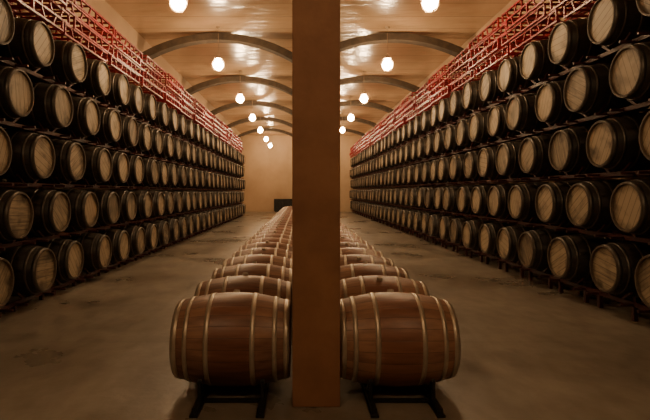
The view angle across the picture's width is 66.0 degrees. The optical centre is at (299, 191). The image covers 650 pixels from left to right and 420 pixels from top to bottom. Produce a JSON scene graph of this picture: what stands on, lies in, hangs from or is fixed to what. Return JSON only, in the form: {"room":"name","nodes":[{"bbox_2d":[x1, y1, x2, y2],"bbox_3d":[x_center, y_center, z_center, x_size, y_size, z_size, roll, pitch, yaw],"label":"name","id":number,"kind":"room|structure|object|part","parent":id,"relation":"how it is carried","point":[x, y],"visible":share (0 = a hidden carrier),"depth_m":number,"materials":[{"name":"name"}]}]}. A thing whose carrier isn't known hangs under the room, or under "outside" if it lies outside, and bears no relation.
{"room":"wine cellar","nodes":[
{"label":"wine cellar","id":0,"kind":"room"},
{"bbox_2d":[0,0,241,239],"bbox_3d":[-4.600,-1.445,15.000,0.200,5.950,48.000,0,0,0],"label":"wall","id":1,"kind":"structure","parent":0,"point":[102,7],"depth_m":12.82,"materials":[{"name":"paint"}]},
{"bbox_2d":[242,135,362,211],"bbox_3d":[0.190,-1.445,39.100,9.780,5.950,0.200,0,0,0],"label":"wall","id":2,"kind":"structure","parent":0,"point":[267,177],"depth_m":39.00,"materials":[{"name":"paint"}]},
{"bbox_2d":[105,0,510,134],"bbox_3d":[0.190,-4.520,15.000,9.780,0.200,48.400,0,0,0],"label":"ceiling","id":3,"kind":"structure","parent":0,"point":[455,22],"depth_m":14.49,"materials":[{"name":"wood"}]},
{"bbox_2d":[169,0,186,12],"bbox_3d":[-2.190,-3.824,9.000,0.326,1.193,0.283,0,0,0],"label":"hanging lamp","id":4,"kind":"object","parent":3,"relation":"hanging from","point":[178,5],"visible":1,"depth_m":8.93,"materials":[{"name":"beige glass"}]},
{"bbox_2d":[140,33,291,65],"bbox_3d":[-2.273,-3.950,13.900,4.665,0.860,0.320,0,0,0],"label":"arch","id":5,"kind":"object","parent":3,"relation":"attached to","point":[160,49],"depth_m":13.74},
{"bbox_2d":[212,26,223,71],"bbox_3d":[-2.190,-3.824,13.400,0.326,1.193,0.283,0,0,0],"label":"hanging lamp","id":6,"kind":"object","parent":3,"relation":"hanging from","point":[218,64],"visible":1,"depth_m":13.34,"materials":[{"name":"beige glass"}]},
{"bbox_3d":[-2.190,-3.420,13.400,0.266,0.322,0.280,0,0,0],"label":"globe","id":7,"kind":"part","parent":6,"relation":"part of","materials":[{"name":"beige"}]},
{"bbox_2d":[182,76,291,97],"bbox_3d":[-2.273,-3.950,19.000,4.665,0.860,0.320,0,0,0],"label":"arch","id":8,"kind":"object","parent":3,"relation":"attached to","point":[229,79],"depth_m":18.84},
{"bbox_2d":[236,71,244,103],"bbox_3d":[-2.190,-3.824,18.300,0.326,1.193,0.283,0,0,0],"label":"hanging lamp","id":9,"kind":"object","parent":3,"relation":"hanging from","point":[240,99],"visible":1,"depth_m":18.23,"materials":[{"name":"beige glass"}]},
{"bbox_3d":[-2.190,-3.420,18.300,0.266,0.322,0.280,0,0,0],"label":"globe","id":10,"kind":"part","parent":9,"relation":"part of","materials":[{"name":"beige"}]},
{"bbox_2d":[210,101,291,114],"bbox_3d":[-2.273,-3.950,24.100,4.665,0.860,0.320,0,0,0],"label":"arch","id":11,"kind":"object","parent":3,"relation":"attached to","point":[245,103],"depth_m":23.94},
{"bbox_2d":[249,96,255,121],"bbox_3d":[-2.190,-3.824,23.000,0.326,1.193,0.283,0,0,0],"label":"hanging lamp","id":12,"kind":"object","parent":3,"relation":"hanging from","point":[252,117],"visible":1,"depth_m":22.94,"materials":[{"name":"beige glass"}]},
{"bbox_2d":[227,117,291,127],"bbox_3d":[-2.273,-3.950,29.200,4.665,0.860,0.320,0,0,0],"label":"arch","id":13,"kind":"object","parent":3,"relation":"attached to","point":[244,120],"depth_m":29.04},
{"bbox_2d":[237,128,291,137],"bbox_3d":[-2.273,-3.950,34.300,4.665,0.860,0.320,0,0,0],"label":"arch","id":14,"kind":"object","parent":3,"relation":"attached to","point":[264,129],"depth_m":34.14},
{"bbox_2d":[340,112,344,133],"bbox_3d":[2.340,-3.824,27.600,0.326,1.193,0.283,0,0,0],"label":"hanging lamp","id":15,"kind":"object","parent":3,"relation":"hanging from","point":[342,130],"visible":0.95,"depth_m":27.51,"materials":[{"name":"beige glass"}]},
{"bbox_2d":[347,96,353,121],"bbox_3d":[2.340,-3.824,23.000,0.326,1.193,0.283,0,0,0],"label":"hanging lamp","id":16,"kind":"object","parent":3,"relation":"hanging from","point":[350,117],"visible":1,"depth_m":22.93,"materials":[{"name":"beige glass"}]},
{"bbox_2d":[340,128,367,136],"bbox_3d":[2.578,-3.950,34.300,4.808,0.860,0.320,0,0,0],"label":"arch","id":17,"kind":"object","parent":3,"relation":"attached to","point":[346,130],"depth_m":34.14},
{"bbox_2d":[340,117,376,126],"bbox_3d":[2.578,-3.950,29.200,4.808,0.860,0.320,0,0,0],"label":"arch","id":18,"kind":"object","parent":3,"relation":"attached to","point":[355,119],"depth_m":29.04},
{"bbox_2d":[359,71,367,103],"bbox_3d":[2.340,-3.824,18.300,0.326,1.193,0.283,0,0,0],"label":"hanging lamp","id":19,"kind":"object","parent":3,"relation":"hanging from","point":[363,98],"visible":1,"depth_m":18.23,"materials":[{"name":"beige glass"}]},
{"bbox_3d":[2.340,-3.420,18.300,0.266,0.322,0.280,0,0,0],"label":"globe","id":20,"kind":"part","parent":19,"relation":"part of","materials":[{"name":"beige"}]},
{"bbox_2d":[340,101,393,113],"bbox_3d":[2.578,-3.950,24.100,4.808,0.860,0.320,0,0,0],"label":"arch","id":21,"kind":"object","parent":3,"relation":"attached to","point":[342,103],"depth_m":23.94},
{"bbox_2d":[340,76,427,93],"bbox_3d":[2.578,-3.950,19.000,4.808,0.860,0.320,0,0,0],"label":"arch","id":22,"kind":"object","parent":3,"relation":"attached to","point":[357,79],"depth_m":18.84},
{"bbox_2d":[381,26,392,71],"bbox_3d":[2.340,-3.824,13.400,0.326,1.193,0.283,0,0,0],"label":"hanging lamp","id":23,"kind":"object","parent":3,"relation":"hanging from","point":[387,64],"visible":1,"depth_m":13.34,"materials":[{"name":"beige glass"}]},
{"bbox_3d":[2.340,-3.420,13.400,0.266,0.322,0.280,0,0,0],"label":"globe","id":24,"kind":"part","parent":23,"relation":"part of","materials":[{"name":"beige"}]},
{"bbox_2d":[340,33,476,62],"bbox_3d":[2.578,-3.950,13.900,4.808,0.860,0.320,0,0,0],"label":"arch","id":25,"kind":"object","parent":3,"relation":"attached to","point":[406,38],"depth_m":13.74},
{"bbox_2d":[421,0,438,12],"bbox_3d":[2.340,-3.824,9.000,0.326,1.193,0.283,0,0,0],"label":"hanging lamp","id":26,"kind":"object","parent":3,"relation":"hanging from","point":[429,5],"visible":1,"depth_m":8.93,"materials":[{"name":"beige glass"}]},
{"bbox_2d":[0,212,649,419],"bbox_3d":[0.190,1.630,15.000,9.780,0.200,48.400,0,0,0],"label":"floor","id":27,"kind":"structure","parent":0,"point":[97,348],"depth_m":4.92,"materials":[{"name":"concrete"}]},
{"bbox_2d":[0,0,245,317],"bbox_3d":[-3.910,-0.422,15.940,0.979,3.904,31.500,0,0,0],"label":"barrels","id":28,"kind":"object","parent":27,"relation":"on","point":[117,135],"visible":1,"depth_m":8.21,"materials":[{"name":"brown wood"}]},
{"bbox_2d":[7,0,242,152],"bbox_3d":[-3.910,-2.745,15.620,0.980,0.756,30.440,0,0,0],"label":"racks","id":29,"kind":"object","parent":28,"relation":"on","point":[137,73],"visible":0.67,"depth_m":9.95,"materials":[{"name":"red metal"}]},
{"bbox_2d":[189,379,269,417],"bbox_3d":[-0.496,1.438,4.168,0.506,0.184,1.576,0,0,0],"label":"rack","id":30,"kind":"object","parent":27,"relation":"on","point":[203,390],"visible":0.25,"depth_m":3.60,"materials":[{"name":"metal"}]},
{"bbox_2d":[169,289,290,386],"bbox_3d":[-0.506,1.129,3.870,0.865,0.703,0.700,0,0,0],"label":"wine barrel","id":31,"kind":"object","parent":30,"relation":"on","point":[236,338],"visible":0.99,"depth_m":3.58,"materials":[{"name":"red wood"}]},
{"bbox_2d":[194,273,291,343],"bbox_3d":[-0.511,1.119,4.660,0.865,0.723,0.700,0,0,0],"label":"wine barrel","id":32,"kind":"object","parent":30,"relation":"on","point":[280,288],"visible":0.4,"depth_m":4.50,"materials":[{"name":"red wood"}]},
{"bbox_2d":[274,199,291,211],"bbox_3d":[-1.300,1.030,38.660,1.400,1.000,0.640,0,0,0],"label":"storage cabinet","id":33,"kind":"object","parent":27,"relation":"on","point":[279,204],"visible":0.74,"depth_m":38.37,"materials":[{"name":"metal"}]},
{"bbox_2d":[292,0,339,406],"bbox_3d":[0.116,-1.445,3.700,0.421,5.950,0.380,0,0,0],"label":"support column","id":34,"kind":"structure","parent":27,"relation":"on","point":[315,23],"depth_m":3.55,"materials":[{"name":"paint"}]},
{"bbox_2d":[360,379,445,417],"bbox_3d":[0.732,1.438,4.168,0.506,0.184,1.576,0,0,0],"label":"rack","id":35,"kind":"object","parent":27,"relation":"on","point":[428,391],"visible":0.29,"depth_m":3.61,"materials":[{"name":"metal"}]},
{"bbox_2d":[340,275,429,298],"bbox_3d":[0.727,1.124,4.660,0.865,0.713,0.700,0,0,0],"label":"wine barrel","id":36,"kind":"object","parent":35,"relation":"on","point":[359,285],"visible":0.24,"depth_m":4.50,"materials":[{"name":"red wood"}]},
{"bbox_2d":[340,289,460,386],"bbox_3d":[0.722,1.126,3.870,0.865,0.709,0.699,0,0,0],"label":"wine barrel","id":37,"kind":"object","parent":35,"relation":"on","point":[390,338],"visible":0.94,"depth_m":3.58,"materials":[{"name":"red wood"}]},
{"bbox_2d":[349,0,649,321],"bbox_3d":[4.210,-0.504,19.270,0.980,4.069,37.900,0,0,0],"label":"barrels","id":38,"kind":"object","parent":27,"relation":"on","point":[590,70],"visible":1,"depth_m":7.87,"materials":[{"name":"brown wood"}]},
{"bbox_2d":[349,0,596,157],"bbox_3d":[4.214,-2.925,19.080,0.991,0.796,37.561,0,0,0],"label":"racks","id":39,"kind":"object","parent":38,"relation":"on","point":[498,49],"visible":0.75,"depth_m":10.58,"materials":[{"name":"red metal"}]},
{"bbox_3d":[0.732,1.438,8.908,0.506,0.184,1.576,0,0,0],"label":"rack","id":40,"kind":"object","parent":27,"relation":"on","visible":0},
{"bbox_2d":[340,234,361,239],"bbox_3d":[0.722,1.130,9.400,0.865,0.702,0.700,0,0,0],"label":"wine barrel","id":41,"kind":"object","parent":40,"relation":"on","point":[343,235],"visible":0.09,"depth_m":9.29,"materials":[{"name":"red wood"}]},
{"bbox_2d":[340,236,367,243],"bbox_3d":[0.723,1.120,8.610,0.865,0.721,0.699,0,0,0],"label":"wine barrel","id":42,"kind":"object","parent":40,"relation":"on","point":[342,239],"visible":0.16,"depth_m":8.49,"materials":[{"name":"red wood"}]},
{"bbox_3d":[-0.496,1.438,8.908,0.506,0.184,1.576,0,0,0],"label":"rack","id":43,"kind":"object","parent":27,"relation":"on","visible":0},
{"bbox_2d":[245,237,291,244],"bbox_3d":[-0.501,1.130,8.610,0.865,0.701,0.700,0,0,0],"label":"wine barrel","id":44,"kind":"object","parent":43,"relation":"on","point":[270,239],"visible":0.12,"depth_m":8.49,"materials":[{"name":"red wood"}]},
{"bbox_2d":[249,233,291,239],"bbox_3d":[-0.506,1.125,9.400,0.865,0.711,0.699,0,0,0],"label":"wine barrel","id":45,"kind":"object","parent":43,"relation":"on","point":[272,234],"visible":0.18,"depth_m":9.28,"materials":[{"name":"red wood"}]},
{"bbox_3d":[-0.496,1.438,10.488,0.506,0.184,1.576,0,0,0],"label":"rack","id":46,"kind":"object","parent":27,"relation":"on","visible":0},
{"bbox_2d":[254,230,291,235],"bbox_3d":[-0.501,1.127,10.190,0.865,0.707,0.700,0,0,0],"label":"wine barrel","id":47,"kind":"object","parent":46,"relation":"on","point":[270,231],"visible":0.13,"depth_m":10.07,"materials":[{"name":"red wood"}]},
{"bbox_2d":[257,227,291,232],"bbox_3d":[-0.501,1.119,10.980,0.865,0.723,0.699,0,0,0],"label":"wine barrel","id":48,"kind":"object","parent":46,"relation":"on","point":[276,228],"visible":0.1,"depth_m":10.86,"materials":[{"name":"red wood"}]},
{"bbox_3d":[0.732,1.438,10.488,0.506,0.184,1.576,0,0,0],"label":"rack","id":49,"kind":"object","parent":27,"relation":"on","visible":0},
{"bbox_2d":[340,228,352,232],"bbox_3d":[0.727,1.126,10.980,0.865,0.708,0.699,0,0,0],"label":"wine barrel","id":50,"kind":"object","parent":49,"relation":"on","point":[341,229],"visible":0.09,"depth_m":10.87,"materials":[{"name":"red wood"}]},
{"bbox_2d":[340,230,356,235],"bbox_3d":[0.723,1.121,10.190,0.865,0.720,0.699,0,0,0],"label":"wine barrel","id":51,"kind":"object","parent":49,"relation":"on","point":[341,232],"visible":0.09,"depth_m":10.07,"materials":[{"name":"red wood"}]},
{"bbox_3d":[-0.496,1.438,12.068,0.506,0.184,1.576,0,0,0],"label":"rack","id":52,"kind":"object","parent":27,"relation":"on","visible":0},
{"bbox_2d":[260,224,291,229],"bbox_3d":[-0.506,1.119,11.770,0.865,0.723,0.699,0,0,0],"label":"wine barrel","id":53,"kind":"object","parent":52,"relation":"on","point":[277,225],"visible":0.16,"depth_m":11.66,"materials":[{"name":"red wood"}]},
{"bbox_2d":[262,222,291,226],"bbox_3d":[-0.510,1.120,12.560,0.865,0.720,0.699,0,0,0],"label":"wine barrel","id":54,"kind":"object","parent":52,"relation":"on","point":[280,223],"visible":0.14,"depth_m":12.46,"materials":[{"name":"red wood"}]},
{"bbox_3d":[-0.496,1.438,13.648,0.506,0.184,1.576,0,0,0],"label":"rack","id":55,"kind":"object","parent":27,"relation":"on","visible":0},
{"bbox_2d":[264,220,291,224],"bbox_3d":[-0.511,1.119,13.350,0.865,0.723,0.700,0,0,0],"label":"wine barrel","id":56,"kind":"object","parent":55,"relation":"on","point":[281,221],"visible":0.21,"depth_m":13.27,"materials":[{"name":"red wood"}]},
{"bbox_2d":[267,219,291,222],"bbox_3d":[-0.506,1.120,14.140,0.865,0.722,0.700,0,0,0],"label":"wine barrel","id":57,"kind":"object","parent":55,"relation":"on","point":[281,219],"visible":0.05,"depth_m":14.04,"materials":[{"name":"red wood"}]},
{"bbox_3d":[-0.496,1.438,15.228,0.506,0.184,1.576,0,0,0],"label":"rack","id":58,"kind":"object","parent":27,"relation":"on","visible":0},
{"bbox_2d":[269,218,291,220],"bbox_3d":[-0.507,1.124,14.930,0.865,0.713,0.700,0,0,0],"label":"wine barrel","id":59,"kind":"object","parent":58,"relation":"on","point":[277,218],"visible":0.11,"depth_m":14.84,"materials":[{"name":"red wood"}]},
{"bbox_2d":[365,0,649,282],"bbox_3d":[4.980,-1.445,15.000,0.200,5.950,48.000,0,0,0],"label":"wall","id":60,"kind":"structure","parent":0,"point":[465,45],"depth_m":12.23,"materials":[{"name":"paint"}]},
{"bbox_3d":[-0.496,1.438,5.748,0.506,0.184,1.576,0,0,0],"label":"rack","id":61,"kind":"object","parent":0,"visible":0},
{"bbox_2d":[211,261,291,282],"bbox_3d":[-0.503,1.123,5.450,0.865,0.715,0.700,0,0,0],"label":"wine barrel","id":62,"kind":"object","parent":61,"relation":"on","point":[254,268],"visible":0.27,"depth_m":5.30,"materials":[{"name":"red wood"}]},
{"bbox_2d":[222,253,291,268],"bbox_3d":[-0.510,1.129,6.240,0.865,0.704,0.700,0,0,0],"label":"wine barrel","id":63,"kind":"object","parent":61,"relation":"on","point":[260,258],"visible":0.22,"depth_m":6.10,"materials":[{"name":"red wood"}]},
{"bbox_3d":[0.732,1.438,5.748,0.506,0.184,1.576,0,0,0],"label":"rack","id":64,"kind":"object","parent":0,"visible":0},
{"bbox_2d":[340,254,394,265],"bbox_3d":[0.719,1.131,6.240,0.865,0.700,0.700,0,0,0],"label":"wine barrel","id":65,"kind":"object","parent":64,"relation":"on","point":[354,258],"visible":0.17,"depth_m":6.09,"materials":[{"name":"red wood"}]},
{"bbox_2d":[340,261,408,279],"bbox_3d":[0.722,1.121,5.450,0.865,0.719,0.700,0,0,0],"label":"wine barrel","id":66,"kind":"object","parent":64,"relation":"on","point":[365,268],"visible":0.23,"depth_m":5.30,"materials":[{"name":"red wood"}]},
{"bbox_3d":[-0.496,1.438,7.328,0.506,0.184,1.576,0,0,0],"label":"rack","id":67,"kind":"object","parent":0,"visible":0},
{"bbox_2d":[232,247,291,258],"bbox_3d":[-0.502,1.124,7.030,0.865,0.712,0.699,0,0,0],"label":"wine barrel","id":68,"kind":"object","parent":67,"relation":"on","point":[264,250],"visible":0.27,"depth_m":6.89,"materials":[{"name":"red wood"}]},
{"bbox_2d":[239,241,291,250],"bbox_3d":[-0.508,1.119,7.820,0.865,0.723,0.700,0,0,0],"label":"wine barrel","id":69,"kind":"object","parent":67,"relation":"on","point":[268,244],"visible":0.2,"depth_m":7.69,"materials":[{"name":"red wood"}]},
{"bbox_3d":[0.732,1.438,7.328,0.506,0.184,1.576,0,0,0],"label":"rack","id":70,"kind":"object","parent":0,"visible":0},
{"bbox_2d":[340,242,374,249],"bbox_3d":[0.725,1.127,7.820,0.865,0.708,0.700,0,0,0],"label":"wine barrel","id":71,"kind":"object","parent":70,"relation":"on","point":[342,244],"visible":0.11,"depth_m":7.69,"materials":[{"name":"red wood"}]},
{"bbox_2d":[340,246,383,256],"bbox_3d":[0.726,1.124,7.030,0.865,0.712,0.699,0,0,0],"label":"wine barrel","id":72,"kind":"object","parent":70,"relation":"on","point":[350,250],"visible":0.2,"depth_m":6.89,"materials":[{"name":"red wood"}]}
]}

